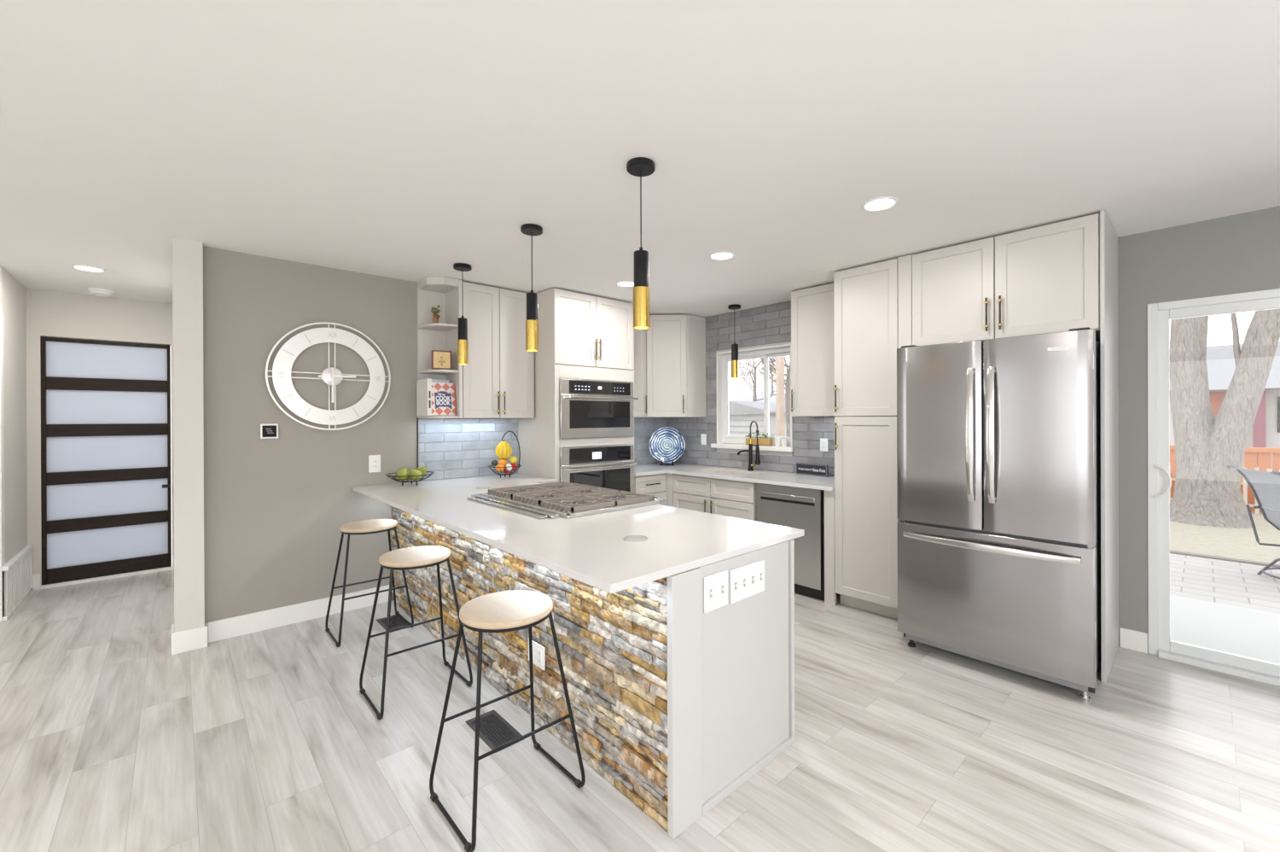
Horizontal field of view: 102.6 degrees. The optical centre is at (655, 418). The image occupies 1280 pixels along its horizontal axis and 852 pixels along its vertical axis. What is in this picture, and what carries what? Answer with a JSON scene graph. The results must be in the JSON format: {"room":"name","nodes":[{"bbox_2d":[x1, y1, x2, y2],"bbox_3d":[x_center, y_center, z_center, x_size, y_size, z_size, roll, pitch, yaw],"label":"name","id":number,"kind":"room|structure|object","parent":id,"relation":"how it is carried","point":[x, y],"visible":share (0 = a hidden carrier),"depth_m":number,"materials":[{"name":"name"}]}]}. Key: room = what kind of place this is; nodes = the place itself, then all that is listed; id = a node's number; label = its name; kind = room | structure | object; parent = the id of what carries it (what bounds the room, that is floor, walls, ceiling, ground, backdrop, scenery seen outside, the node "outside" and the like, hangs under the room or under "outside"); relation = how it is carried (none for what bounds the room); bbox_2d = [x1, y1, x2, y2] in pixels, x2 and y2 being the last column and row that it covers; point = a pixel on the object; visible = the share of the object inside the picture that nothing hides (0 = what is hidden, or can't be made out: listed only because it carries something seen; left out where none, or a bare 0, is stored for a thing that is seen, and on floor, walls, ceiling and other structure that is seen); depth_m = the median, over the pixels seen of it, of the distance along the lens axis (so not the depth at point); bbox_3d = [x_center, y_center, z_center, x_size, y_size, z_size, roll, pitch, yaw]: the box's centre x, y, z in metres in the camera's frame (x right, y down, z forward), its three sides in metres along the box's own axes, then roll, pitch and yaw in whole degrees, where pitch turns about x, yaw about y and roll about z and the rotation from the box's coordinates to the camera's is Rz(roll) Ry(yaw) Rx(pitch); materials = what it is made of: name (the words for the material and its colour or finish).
{"room":"kitchen","nodes":[
{"label":"kitchen","id":0,"kind":"room"},
{"bbox_2d":[0,266,27,564],"bbox_3d":[-5.029,0.172,3.963,0.120,2.524,0.920,0,0,-43],"label":"wall","id":1,"kind":"structure","parent":0,"point":[12,292],"depth_m":3.95,"materials":[{"name":"beige paint"}]},
{"bbox_2d":[0,314,5,622],"bbox_3d":[-4.651,0.348,3.632,0.038,2.170,0.080,0,0,-43],"label":"trim","id":2,"kind":"structure","parent":1,"relation":"attached to","point":[2,411],"depth_m":3.62,"materials":[{"name":"wood"}]},
{"bbox_2d":[2,544,33,621],"bbox_3d":[-4.906,1.242,3.952,0.034,0.385,0.880,0,0,-43],"label":"air vent","id":3,"kind":"object","parent":1,"relation":"in","point":[18,571],"visible":1,"depth_m":3.89,"materials":[{"name":"metal"}]},
{"bbox_2d":[25,287,174,588],"bbox_3d":[-4.932,0.171,4.615,0.910,2.524,0.100,0,0,-43],"label":"wall","id":4,"kind":"structure","parent":0,"point":[49,313],"depth_m":4.42,"materials":[{"name":"beige paint"}]},
{"bbox_2d":[32,555,174,590],"bbox_3d":[-4.881,1.368,4.581,0.890,0.130,0.014,0,0,-43],"label":"baseboard","id":5,"kind":"structure","parent":4,"relation":"attached to","point":[36,578],"depth_m":4.29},
{"bbox_2d":[40,335,171,588],"bbox_3d":[-4.893,0.366,4.599,0.799,2.135,0.135,0,0,-43],"label":"door","id":6,"kind":"structure","parent":4,"relation":"in","point":[105,405],"depth_m":4.58,"materials":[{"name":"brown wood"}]},
{"bbox_2d":[172,238,204,632],"bbox_3d":[-2.944,0.165,3.234,0.138,2.524,0.212,0,0,-43],"label":"wall","id":7,"kind":"structure","parent":0,"point":[187,255],"depth_m":3.15,"materials":[{"name":"beige paint"}]},
{"bbox_2d":[171,622,207,654],"bbox_3d":[-2.928,1.362,3.224,0.166,0.130,0.206,0,0,-43],"label":"baseboard","id":8,"kind":"structure","parent":7,"relation":"attached to","point":[195,638],"depth_m":3.15,"materials":[{"name":"wood"}]},
{"bbox_2d":[203,245,417,622],"bbox_3d":[-1.353,0.157,4.757,4.266,2.524,0.120,0,0,-43],"label":"wall","id":9,"kind":"structure","parent":0,"point":[275,509],"depth_m":3.58,"materials":[{"name":"grey paint"}]},
{"bbox_2d":[260,423,278,438],"bbox_3d":[-2.617,0.085,3.478,0.099,0.102,0.022,0,0,-43],"label":"thermostat","id":10,"kind":"object","parent":9,"relation":"attached to","point":[267,430],"visible":1,"depth_m":3.47,"materials":[{"name":"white plastic"}]},
{"bbox_2d":[207,584,389,642],"bbox_3d":[-2.457,1.360,3.631,1.075,0.130,0.014,0,0,-43],"label":"baseboard","id":11,"kind":"structure","parent":9,"relation":"attached to","point":[218,630],"depth_m":3.54,"materials":[{"name":"wood"}]},
{"bbox_2d":[264,321,390,430],"bbox_3d":[-2.344,-0.307,3.721,0.780,0.780,0.038,0,0,-43],"label":"wall clock","id":12,"kind":"object","parent":9,"relation":"attached to","point":[286,356],"visible":1,"depth_m":3.70,"materials":[{"name":"white metal"}]},
{"bbox_2d":[368,454,380,472],"bbox_3d":[-2.146,0.344,3.925,0.083,0.132,0.010,0,0,-43],"label":"outlet plate","id":13,"kind":"object","parent":9,"relation":"attached to","point":[374,460],"visible":1,"depth_m":3.92,"materials":[{"name":"white plastic"}]},
{"bbox_2d":[416,417,418,467],"bbox_3d":[-1.918,0.250,4.138,0.005,0.515,0.012,0,0,-43],"label":"trim","id":14,"kind":"structure","parent":9,"relation":"attached to","point":[416,417],"depth_m":4.13,"materials":[{"name":"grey metal"}]},
{"bbox_2d":[417,276,463,418],"bbox_3d":[-1.724,-0.552,4.102,0.237,1.097,0.332,0,0,-43],"label":"open shelf unit","id":15,"kind":"object","parent":9,"relation":"attached to","point":[446,293],"visible":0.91,"depth_m":4.15,"materials":[{"name":"beige paint"}]},
{"bbox_2d":[416,378,431,415],"bbox_3d":[-1.805,-0.164,4.006,0.031,0.285,0.241,0,0,-43],"label":"cookbook","id":16,"kind":"object","parent":15,"relation":"on","point":[423,386],"visible":1,"depth_m":3.96,"materials":[{"name":"white paper"}]},
{"bbox_2d":[430,305,440,323],"bbox_3d":[-1.751,-0.828,4.094,0.067,0.166,0.071,0,0,-11],"label":"potted plant","id":17,"kind":"object","parent":15,"relation":"on","point":[435,319],"visible":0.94,"depth_m":4.08,"materials":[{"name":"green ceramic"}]},
{"bbox_2d":[431,378,448,382],"bbox_3d":[-1.725,-0.167,4.083,0.165,0.289,0.043,0,0,-43],"label":"cookbook","id":18,"kind":"object","parent":15,"relation":"on","point":[433,380],"visible":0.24,"depth_m":4.08,"materials":[{"name":"white paper"}]},
{"bbox_2d":[431,349,451,369],"bbox_3d":[-1.685,-0.460,4.046,0.145,0.150,0.089,0,0,-25],"label":"picture frame","id":19,"kind":"object","parent":15,"relation":"on","point":[440,359],"visible":0.95,"depth_m":4.01,"materials":[{"name":"brown wood"}]},
{"bbox_2d":[438,355,445,366],"bbox_3d":[-1.667,-0.452,4.008,0.053,0.078,0.005,0,0,-25],"label":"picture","id":20,"kind":"object","parent":19,"relation":"on","point":[441,358],"depth_m":4.01},
{"bbox_2d":[431,382,456,415],"bbox_3d":[-1.683,-0.154,4.054,0.198,0.264,0.066,0,0,-43],"label":"cookbook","id":21,"kind":"object","parent":15,"relation":"on","point":[443,393],"visible":0.98,"depth_m":4.04,"materials":[{"name":"white paper"}]},
{"bbox_2d":[418,418,517,481],"bbox_3d":[-1.592,0.251,4.441,0.887,0.510,0.013,0,0,-43],"label":"tile backsplash","id":22,"kind":"structure","parent":9,"relation":"attached to","point":[450,448],"depth_m":4.38,"materials":[{"name":"tile"}]},
{"bbox_2d":[462,281,534,418],"bbox_3d":[-1.390,-0.550,4.386,0.635,1.089,0.363,0,0,-43],"label":"upper cabinet","id":23,"kind":"object","parent":9,"relation":"attached to","point":[498,375],"visible":0.87,"depth_m":4.26,"materials":[{"name":"beige paint"}]},
{"bbox_2d":[632,328,647,417],"bbox_3d":[-0.347,-0.558,5.369,0.452,1.084,0.348,0,0,-43],"label":"upper cabinet","id":24,"kind":"object","parent":9,"relation":"attached to","point":[640,405],"visible":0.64,"depth_m":5.37,"materials":[{"name":"beige paint"}]},
{"bbox_2d":[0,0,1279,317],"bbox_3d":[-1.097,-1.151,1.427,8.430,0.100,10.100,0,0,-43],"label":"ceiling","id":25,"kind":"structure","parent":0,"point":[408,140],"depth_m":1.97,"materials":[{"name":"paint"}]},
{"bbox_2d":[70,264,105,272],"bbox_3d":[-4.112,-1.088,3.723,0.172,0.009,0.172,0,0,-43],"label":"recessed light","id":26,"kind":"object","parent":25,"relation":"in","point":[82,267],"visible":1,"depth_m":3.71,"materials":[{"name":"white"}]},
{"bbox_2d":[87,287,115,296],"bbox_3d":[-4.702,-1.067,4.354,0.156,0.048,0.156,0,0,-43],"label":"smoke detector","id":27,"kind":"object","parent":25,"relation":"attached to","point":[95,291],"visible":1,"depth_m":4.32,"materials":[{"name":"white plastic"}]},
{"bbox_2d":[453,262,471,364],"bbox_3d":[-1.385,-0.747,3.689,0.124,0.712,0.124,0,0,-43],"label":"pendant light","id":28,"kind":"object","parent":25,"relation":"hanging from","point":[462,342],"visible":1,"depth_m":3.66,"materials":[{"name":"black metal"}]},
{"bbox_2d":[520,223,542,351],"bbox_3d":[-0.711,-0.749,2.964,0.124,0.712,0.124,0,0,-43],"label":"pendant light","id":29,"kind":"object","parent":25,"relation":"hanging from","point":[532,322],"visible":1,"depth_m":2.94,"materials":[{"name":"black metal"}]},
{"bbox_2d":[616,280,634,286],"bbox_3d":[-0.235,-1.104,4.204,0.172,0.009,0.172,0,0,-43],"label":"recessed light","id":30,"kind":"object","parent":25,"relation":"in","point":[622,283],"visible":0.87,"depth_m":4.19,"materials":[{"name":"white"}]},
{"bbox_2d":[626,157,655,329],"bbox_3d":[-0.061,-0.750,2.229,0.124,0.712,0.124,0,0,-43],"label":"pendant light","id":31,"kind":"object","parent":25,"relation":"hanging from","point":[637,166],"visible":1,"depth_m":2.20,"materials":[{"name":"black metal"}]},
{"bbox_2d":[709,250,734,260],"bbox_3d":[0.454,-1.106,3.486,0.172,0.009,0.172,0,0,-43],"label":"recessed light","id":32,"kind":"object","parent":25,"relation":"in","point":[722,255],"visible":1,"depth_m":3.48,"materials":[{"name":"white"}]},
{"bbox_2d":[727,303,740,378],"bbox_3d":[0.783,-0.757,5.048,0.124,0.712,0.124,0,0,-43],"label":"pendant light","id":33,"kind":"object","parent":25,"relation":"hanging from","point":[735,374],"visible":1,"depth_m":5.02,"materials":[{"name":"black metal"}]},
{"bbox_2d":[861,196,897,211],"bbox_3d":[1.162,-1.107,2.652,0.172,0.009,0.172,0,0,-43],"label":"recessed light","id":34,"kind":"object","parent":25,"relation":"in","point":[885,202],"visible":1,"depth_m":2.64,"materials":[{"name":"white plastic"}]},
{"bbox_2d":[0,568,1279,851],"bbox_3d":[-1.102,1.448,1.417,8.390,0.050,10.100,0,0,-43],"label":"floor","id":35,"kind":"structure","parent":0,"point":[112,740],"depth_m":2.18,"materials":[{"name":"grey wood"}]},
{"bbox_2d":[325,518,413,646],"bbox_3d":[-1.929,1.066,3.464,0.455,0.714,0.392,0,0,-43],"label":"bar stool","id":36,"kind":"object","parent":35,"relation":"on","point":[372,526],"visible":0.96,"depth_m":3.43,"materials":[{"name":"black metal"}]},
{"bbox_2d":[376,614,408,629],"bbox_3d":[-1.832,1.420,3.574,0.140,0.005,0.260,0,0,-43],"label":"floor vent","id":37,"kind":"object","parent":35,"relation":"in","point":[396,621],"visible":0.79,"depth_m":3.57,"materials":[{"name":"black metal"}]},
{"bbox_2d":[359,545,472,719],"bbox_3d":[-1.255,1.064,2.691,0.455,0.714,0.392,0,0,-43],"label":"bar stool","id":38,"kind":"object","parent":35,"relation":"on","point":[413,557],"visible":1,"depth_m":2.66,"materials":[{"name":"black metal"}]},
{"bbox_2d":[465,709,522,752],"bbox_3d":[-0.733,1.417,2.337,0.140,0.005,0.305,0,0,-43],"label":"floor vent","id":39,"kind":"object","parent":35,"relation":"in","point":[495,730],"visible":0.93,"depth_m":2.33,"materials":[{"name":"black metal"}]},
{"bbox_2d":[429,589,585,851],"bbox_3d":[-0.560,1.062,1.944,0.455,0.714,0.392,0,0,-43],"label":"bar stool","id":40,"kind":"object","parent":35,"relation":"on","point":[504,611],"visible":1,"depth_m":1.91,"materials":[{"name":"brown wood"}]},
{"bbox_2d":[517,287,634,482],"bbox_3d":[-0.721,0.160,4.798,0.873,2.514,0.673,0,0,-43],"label":"tall cabinet","id":41,"kind":"object","parent":35,"relation":"on","point":[582,336],"visible":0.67,"depth_m":4.47,"materials":[{"name":"beige paint"}]},
{"bbox_2d":[559,378,638,438],"bbox_3d":[-0.481,-0.086,4.562,0.811,0.505,0.076,0,0,-43],"label":"microwave oven","id":42,"kind":"object","parent":41,"relation":"in","point":[599,414],"visible":1,"depth_m":4.54,"materials":[{"name":"silver metal"}]},
{"bbox_2d":[559,444,638,492],"bbox_3d":[-0.478,0.609,4.563,0.811,0.725,0.076,0,0,-43],"label":"wall oven","id":43,"kind":"object","parent":41,"relation":"attached to","point":[611,474],"visible":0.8,"depth_m":4.57,"materials":[{"name":"silver metal"}]},
{"bbox_2d":[390,506,794,838],"bbox_3d":[-0.613,0.975,3.227,1.110,0.886,3.113,0,0,-43],"label":"base cabinet","id":44,"kind":"object","parent":35,"relation":"on","point":[677,705],"visible":0.66,"depth_m":2.03,"materials":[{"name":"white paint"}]},
{"bbox_2d":[528,637,545,670],"bbox_3d":[-0.551,1.089,2.373,0.010,0.105,0.145,0,0,-43],"label":"outlet plate","id":45,"kind":"object","parent":44,"relation":"attached to","point":[538,651],"visible":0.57,"depth_m":2.35,"materials":[{"name":"white plastic"}]},
{"bbox_2d":[537,647,541,665],"bbox_3d":[-0.529,1.089,2.344,0.003,0.068,0.034,0,0,-43],"label":"socket","id":46,"kind":"object","parent":45,"relation":"attached to","point":[539,649],"depth_m":2.34,"materials":[{"name":"white plastic"}]},
{"bbox_2d":[353,472,804,593],"bbox_3d":[-0.702,0.518,3.149,1.347,0.028,3.105,0,0,-43],"label":"countertop","id":47,"kind":"structure","parent":44,"relation":"on","point":[591,549],"depth_m":2.27,"materials":[{"name":"white stone"}]},
{"bbox_2d":[385,471,434,485],"bbox_3d":[-1.870,0.463,3.917,0.336,0.088,0.336,0,0,-43],"label":"fruit bowl","id":48,"kind":"object","parent":47,"relation":"on","point":[432,473],"visible":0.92,"depth_m":3.86,"materials":[{"name":"black metal"}]},
{"bbox_2d":[395,467,407,480],"bbox_3d":[-1.903,0.417,3.852,0.080,0.090,0.082,0,0,-43],"label":"pear","id":49,"kind":"object","parent":48,"relation":"in","point":[402,472],"visible":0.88,"depth_m":3.83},
{"bbox_2d":[408,469,422,480],"bbox_3d":[-1.818,0.426,3.904,0.081,0.090,0.081,0,0,13],"label":"pear","id":50,"kind":"object","parent":48,"relation":"in","point":[412,472],"visible":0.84,"depth_m":3.88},
{"bbox_2d":[416,465,426,477],"bbox_3d":[-1.822,0.410,3.992,0.081,0.091,0.081,0,0,-27],"label":"pear","id":51,"kind":"object","parent":48,"relation":"in","point":[423,468],"visible":0.66,"depth_m":3.97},
{"bbox_2d":[488,430,521,477],"bbox_3d":[-1.289,0.304,4.413,0.282,0.399,0.276,0,0,-43],"label":"wire fruit basket","id":52,"kind":"object","parent":47,"relation":"on","point":[519,464],"visible":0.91,"depth_m":4.40,"materials":[{"name":"black metal"}]},
{"bbox_2d":[495,463,504,471],"bbox_3d":[-1.308,0.414,4.333,0.072,0.068,0.072,0,0,-43],"label":"orange","id":53,"kind":"object","parent":52,"relation":"in","point":[500,464],"visible":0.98,"depth_m":4.31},
{"bbox_2d":[498,458,506,465],"bbox_3d":[-1.296,0.373,4.365,0.072,0.068,0.072,0,0,-43],"label":"orange","id":54,"kind":"object","parent":53,"relation":"on","point":[503,462],"visible":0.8,"depth_m":4.34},
{"bbox_2d":[494,441,511,459],"bbox_3d":[-1.286,0.271,4.379,0.137,0.160,0.088,0,0,-43],"label":"banana bunch","id":55,"kind":"object","parent":52,"relation":"hanging from","point":[503,450],"visible":1,"depth_m":4.36,"materials":[{"name":"food"}]},
{"bbox_2d":[508,455,517,463],"bbox_3d":[-1.226,0.353,4.431,0.072,0.068,0.072,0,0,-43],"label":"lemon","id":56,"kind":"object","parent":52,"relation":"in","point":[514,459],"visible":0.94,"depth_m":4.41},
{"bbox_2d":[466,481,668,518],"bbox_3d":[-0.559,0.553,3.178,0.848,0.191,1.030,0,0,-43],"label":"rangetop","id":57,"kind":"object","parent":47,"relation":"in","point":[565,499],"visible":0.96,"depth_m":2.99,"materials":[{"name":"metal"}]},
{"bbox_2d":[622,535,647,541],"bbox_3d":[-0.082,0.501,2.149,0.104,0.004,0.104,0,0,-43],"label":"outlet","id":58,"kind":"object","parent":47,"relation":"on","point":[631,538],"visible":1,"depth_m":2.14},
{"bbox_2d":[703,570,727,612],"bbox_3d":[0.230,0.636,1.885,0.134,0.130,0.022,0,0,-43],"label":"switch plate","id":59,"kind":"object","parent":44,"relation":"attached to","point":[715,586],"visible":1,"depth_m":1.88,"materials":[{"name":"white plastic"}]},
{"bbox_2d":[729,559,764,603],"bbox_3d":[0.352,0.631,2.000,0.218,0.127,0.022,0,0,-43],"label":"switch plate","id":60,"kind":"object","parent":44,"relation":"attached to","point":[747,580],"visible":1,"depth_m":1.99,"materials":[{"name":"white plastic"}]},
{"bbox_2d":[634,472,666,498],"bbox_3d":[-0.231,0.980,5.244,0.440,0.868,0.658,0,0,-43],"label":"base cabinet","id":61,"kind":"object","parent":35,"relation":"on","point":[654,485],"visible":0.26,"depth_m":5.04,"materials":[{"name":"beige paint"}]},
{"bbox_2d":[665,472,756,521],"bbox_3d":[0.688,0.977,4.984,0.658,0.868,1.087,0,0,-43],"label":"base cabinet","id":62,"kind":"object","parent":35,"relation":"on","point":[728,497],"depth_m":4.72,"materials":[{"name":"beige paint"}]},
{"bbox_2d":[634,462,834,490],"bbox_3d":[0.587,0.526,4.814,1.052,0.030,2.434,0,0,-43],"label":"countertop","id":63,"kind":"structure","parent":62,"relation":"on","point":[788,479],"depth_m":4.71,"materials":[{"name":"white stone"}]},
{"bbox_2d":[659,459,674,465],"bbox_3d":[0.130,0.447,5.642,0.159,0.131,0.127,0,0,1],"label":"plate stand","id":64,"kind":"object","parent":63,"relation":"on","point":[661,463],"visible":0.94,"depth_m":5.59,"materials":[{"name":"black metal"}]},
{"bbox_2d":[648,426,685,462],"bbox_3d":[0.130,0.288,5.638,0.396,0.394,0.071,0,0,1],"label":"decorative plate","id":65,"kind":"object","parent":64,"relation":"on","point":[666,444],"visible":1,"depth_m":5.64,"materials":[{"name":"blue ceramic"}]},
{"bbox_2d":[737,420,760,470],"bbox_3d":[0.930,0.264,5.043,0.090,0.492,0.260,0,0,-43],"label":"kitchen faucet","id":66,"kind":"object","parent":63,"relation":"on","point":[751,464],"visible":1,"depth_m":5.03,"materials":[{"name":"black metal"}]},
{"bbox_2d":[795,462,828,477],"bbox_3d":[1.401,0.455,4.589,0.024,0.105,0.325,0,0,-38],"label":"sign","id":67,"kind":"object","parent":63,"relation":"on","point":[815,469],"visible":1,"depth_m":4.57,"materials":[{"name":"black plastic"}]},
{"bbox_2d":[756,482,824,600],"bbox_3d":[1.268,0.977,4.330,0.566,0.866,0.610,0,0,-43],"label":"dishwasher","id":68,"kind":"object","parent":35,"relation":"on","point":[801,508],"visible":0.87,"depth_m":4.05,"materials":[{"name":"grey metal"}]},
{"bbox_2d":[824,489,836,605],"bbox_3d":[1.330,0.976,3.897,0.026,0.868,0.083,0,0,-43],"label":"filler panel","id":69,"kind":"object","parent":35,"relation":"on","point":[829,582],"visible":0.86,"depth_m":3.88,"materials":[{"name":"beige paint"}]},
{"bbox_2d":[833,258,905,618],"bbox_3d":[1.719,0.151,3.883,0.658,2.514,0.468,0,0,-43],"label":"pantry cabinet","id":70,"kind":"object","parent":35,"relation":"on","point":[866,299],"visible":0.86,"depth_m":3.68,"materials":[{"name":"beige paint"}]},
{"bbox_2d":[896,326,1100,701],"bbox_3d":[2.115,0.480,3.104,0.999,1.855,0.926,0,0,-43],"label":"refrigerator","id":71,"kind":"object","parent":35,"relation":"on","point":[998,439],"visible":1,"depth_m":2.74,"materials":[{"name":"silver metal"}]},
{"bbox_2d":[1099,209,1119,682],"bbox_3d":[2.622,0.146,2.953,0.639,2.521,0.018,0,0,-43],"label":"panel","id":72,"kind":"object","parent":35,"relation":"on","point":[1108,238],"visible":1,"depth_m":2.84,"materials":[{"name":"white paint"}]},
{"bbox_2d":[634,417,667,464],"bbox_3d":[-0.240,0.249,5.705,1.065,0.530,0.013,0,0,-43],"label":"tile backsplash corner","id":73,"kind":"structure","parent":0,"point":[644,427],"depth_m":5.81,"materials":[{"name":"tile"}]},
{"bbox_2d":[680,205,1279,639],"bbox_3d":[2.790,0.143,3.346,0.140,2.524,7.600,0,0,-43],"label":"wall","id":74,"kind":"structure","parent":0,"point":[1236,253],"depth_m":3.08,"materials":[{"name":"grey paint"}]},
{"bbox_2d":[645,314,705,417],"bbox_3d":[0.126,-0.560,5.628,0.606,1.084,0.620,0,0,-43],"label":"upper cabinet","id":75,"kind":"object","parent":74,"relation":"attached to","point":[675,343],"visible":0.89,"depth_m":5.42,"materials":[{"name":"beige paint"}]},
{"bbox_2d":[667,300,835,476],"bbox_3d":[0.968,-0.302,5.176,0.008,1.624,2.440,0,0,-43],"label":"tile backsplash","id":76,"kind":"structure","parent":74,"relation":"attached to","point":[767,325],"depth_m":5.20,"materials":[{"name":"tile"}]},
{"bbox_2d":[701,433,706,444],"bbox_3d":[0.532,0.227,5.628,0.012,0.118,0.076,0,0,-43],"label":"switch plate","id":77,"kind":"object","parent":76,"relation":"attached to","point":[703,435],"visible":1,"depth_m":5.62,"materials":[{"name":"white plastic"}]},
{"bbox_2d":[820,437,828,451],"bbox_3d":[1.509,0.234,4.584,0.010,0.118,0.078,0,0,-43],"label":"outlet plate","id":78,"kind":"object","parent":76,"relation":"attached to","point":[823,441],"visible":1,"depth_m":4.58,"materials":[{"name":"white plastic"}]},
{"bbox_2d":[710,343,793,451],"bbox_3d":[0.999,-0.200,5.220,0.175,1.022,0.987,0,0,-43],"label":"window","id":79,"kind":"structure","parent":74,"relation":"in","point":[724,438],"depth_m":5.32,"materials":[{"name":"white plastic"}]},
{"bbox_2d":[744,432,773,445],"bbox_3d":[1.048,0.201,5.116,0.090,0.130,0.313,0,0,-43],"label":"planter","id":80,"kind":"object","parent":79,"relation":"on","point":[762,441],"visible":0.85,"depth_m":5.08,"materials":[{"name":"brown wood"}]},
{"bbox_2d":[773,436,781,446],"bbox_3d":[1.186,0.223,4.968,0.074,0.085,0.060,0,0,14],"label":"cup","id":81,"kind":"object","parent":79,"relation":"on","point":[777,439],"visible":0.99,"depth_m":4.94,"materials":[{"name":"ceramic"}]},
{"bbox_2d":[780,438,787,446],"bbox_3d":[1.237,0.228,4.919,0.060,0.075,0.060,0,0,-43],"label":"cup","id":82,"kind":"object","parent":79,"relation":"on","point":[783,441],"visible":0.99,"depth_m":4.90,"materials":[{"name":"ceramic"}]},
{"bbox_2d":[791,282,835,416],"bbox_3d":[1.470,-0.563,4.352,0.388,1.084,0.530,0,0,-43],"label":"upper cabinet","id":83,"kind":"object","parent":74,"relation":"attached to","point":[812,332],"visible":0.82,"depth_m":4.29,"materials":[{"name":"beige paint"}]},
{"bbox_2d":[897,213,1099,348],"bbox_3d":[2.235,-0.792,3.326,0.658,0.629,1.050,0,0,-43],"label":"upper cabinet","id":84,"kind":"object","parent":74,"relation":"attached to","point":[1044,279],"visible":0.82,"depth_m":3.06,"materials":[{"name":"beige paint"}]},
{"bbox_2d":[1119,627,1147,652],"bbox_3d":[2.906,1.345,3.114,0.015,0.120,0.123,0,0,-43],"label":"baseboard","id":85,"kind":"structure","parent":74,"relation":"attached to","point":[1129,638],"depth_m":3.11,"materials":[{"name":"wood"}]},
{"bbox_2d":[1146,288,1279,686],"bbox_3d":[3.612,0.358,2.430,0.150,2.090,1.840,0,0,-43],"label":"door","id":86,"kind":"structure","parent":74,"relation":"in","point":[1159,315],"depth_m":3.02,"materials":[{"name":"white plastic"}]},
{"label":"outside","id":87,"kind":"structure","parent":0,"visible":0},
{"bbox_2d":[1169,465,1279,564],"bbox_3d":[15.761,1.558,19.299,32.550,0.150,42.000,0,0,-43],"label":"lawn","id":88,"kind":"structure","parent":87,"point":[1227,542],"depth_m":6.45,"materials":[{"name":"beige plant"}]},
{"bbox_2d":[728,358,785,401],"bbox_3d":[4.385,-1.593,22.638,3.927,6.342,2.291,0,0,37],"label":"bare tree","id":89,"kind":"object","parent":88,"relation":"on","point":[753,368],"visible":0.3,"depth_m":22.47,"materials":[{"name":"brown plant"}]},
{"bbox_2d":[728,400,786,445],"bbox_3d":[3.406,0.467,18.636,3.900,2.130,4.500,0,0,-43],"label":"garage","id":90,"kind":"structure","parent":88,"relation":"on","point":[741,413],"depth_m":16.52,"materials":[{"name":"white"}]},
{"bbox_2d":[733,393,785,401],"bbox_3d":[8.736,0.130,23.549,6.000,2.750,10.800,0,0,-43],"label":"house","id":91,"kind":"structure","parent":88,"relation":"on","point":[745,398],"depth_m":26.00,"materials":[{"name":"white"}]},
{"bbox_2d":[746,355,790,446],"bbox_3d":[3.741,-1.167,15.045,2.606,5.516,3.944,0,0,4],"label":"bare tree","id":92,"kind":"object","parent":88,"relation":"on","point":[771,368],"visible":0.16,"depth_m":14.79,"materials":[{"name":"brown plant"}]},
{"bbox_2d":[749,355,787,394],"bbox_3d":[7.665,-1.441,32.746,3.818,5.987,1.971,0,0,29],"label":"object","id":93,"kind":"object","parent":88,"relation":"on","point":[771,385],"visible":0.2,"depth_m":32.91,"materials":[{"name":"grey plant"}]},
{"bbox_2d":[775,355,785,436],"bbox_3d":[2.819,-1.506,11.565,0.199,6.200,0.199,0,0,-43],"label":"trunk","id":94,"kind":"object","parent":88,"relation":"on","point":[780,418],"visible":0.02,"depth_m":11.49,"materials":[{"name":"plant"}]},
{"bbox_2d":[1169,308,1279,528],"bbox_3d":[8.462,-1.514,7.073,6.230,6.274,5.800,0,0,41],"label":"tree","id":95,"kind":"object","parent":88,"relation":"on","point":[1207,492],"visible":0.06,"depth_m":7.42,"materials":[{"name":"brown plant"}]},
{"bbox_2d":[1169,341,1279,465],"bbox_3d":[22.316,-0.614,17.217,7.800,4.150,13.000,0,0,-43],"label":"house","id":96,"kind":"structure","parent":88,"relation":"on","point":[1220,359],"depth_m":16.32,"materials":[{"name":"white"}]},
{"bbox_2d":[1169,549,1279,567],"bbox_3d":[4.176,1.584,7.787,0.100,0.120,21.000,0,0,-43],"label":"edging","id":97,"kind":"object","parent":88,"relation":"on","point":[1263,563],"depth_m":5.59,"materials":[{"name":"concrete"}]},
{"bbox_2d":[1169,444,1279,513],"bbox_3d":[10.107,0.995,7.992,0.350,1.050,6.200,0,0,-43],"label":"wooden fence","id":98,"kind":"object","parent":88,"relation":"on","point":[1264,453],"visible":0.11,"depth_m":8.41,"materials":[{"name":"wood"}]},
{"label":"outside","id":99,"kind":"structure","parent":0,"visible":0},
{"bbox_2d":[1169,552,1279,613],"bbox_3d":[3.391,1.598,7.052,2.050,0.100,21.000,0,0,-43],"label":"pavers","id":100,"kind":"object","parent":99,"point":[1215,580],"depth_m":4.83,"materials":[{"name":"concrete"}]},
{"bbox_2d":[1227,465,1279,579],"bbox_3d":[6.091,1.007,4.755,0.883,1.080,0.688,0,0,19],"label":"patio chair","id":101,"kind":"object","parent":100,"relation":"on","point":[1265,485],"visible":1,"depth_m":4.98,"materials":[{"name":"metal"}]},
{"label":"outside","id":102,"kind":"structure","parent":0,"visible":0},
{"bbox_2d":[1169,594,1279,663],"bbox_3d":[1.963,1.590,5.718,1.860,0.130,21.000,0,0,-43],"label":"patio slab","id":103,"kind":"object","parent":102,"point":[1240,631],"depth_m":3.72,"materials":[{"name":"concrete"}]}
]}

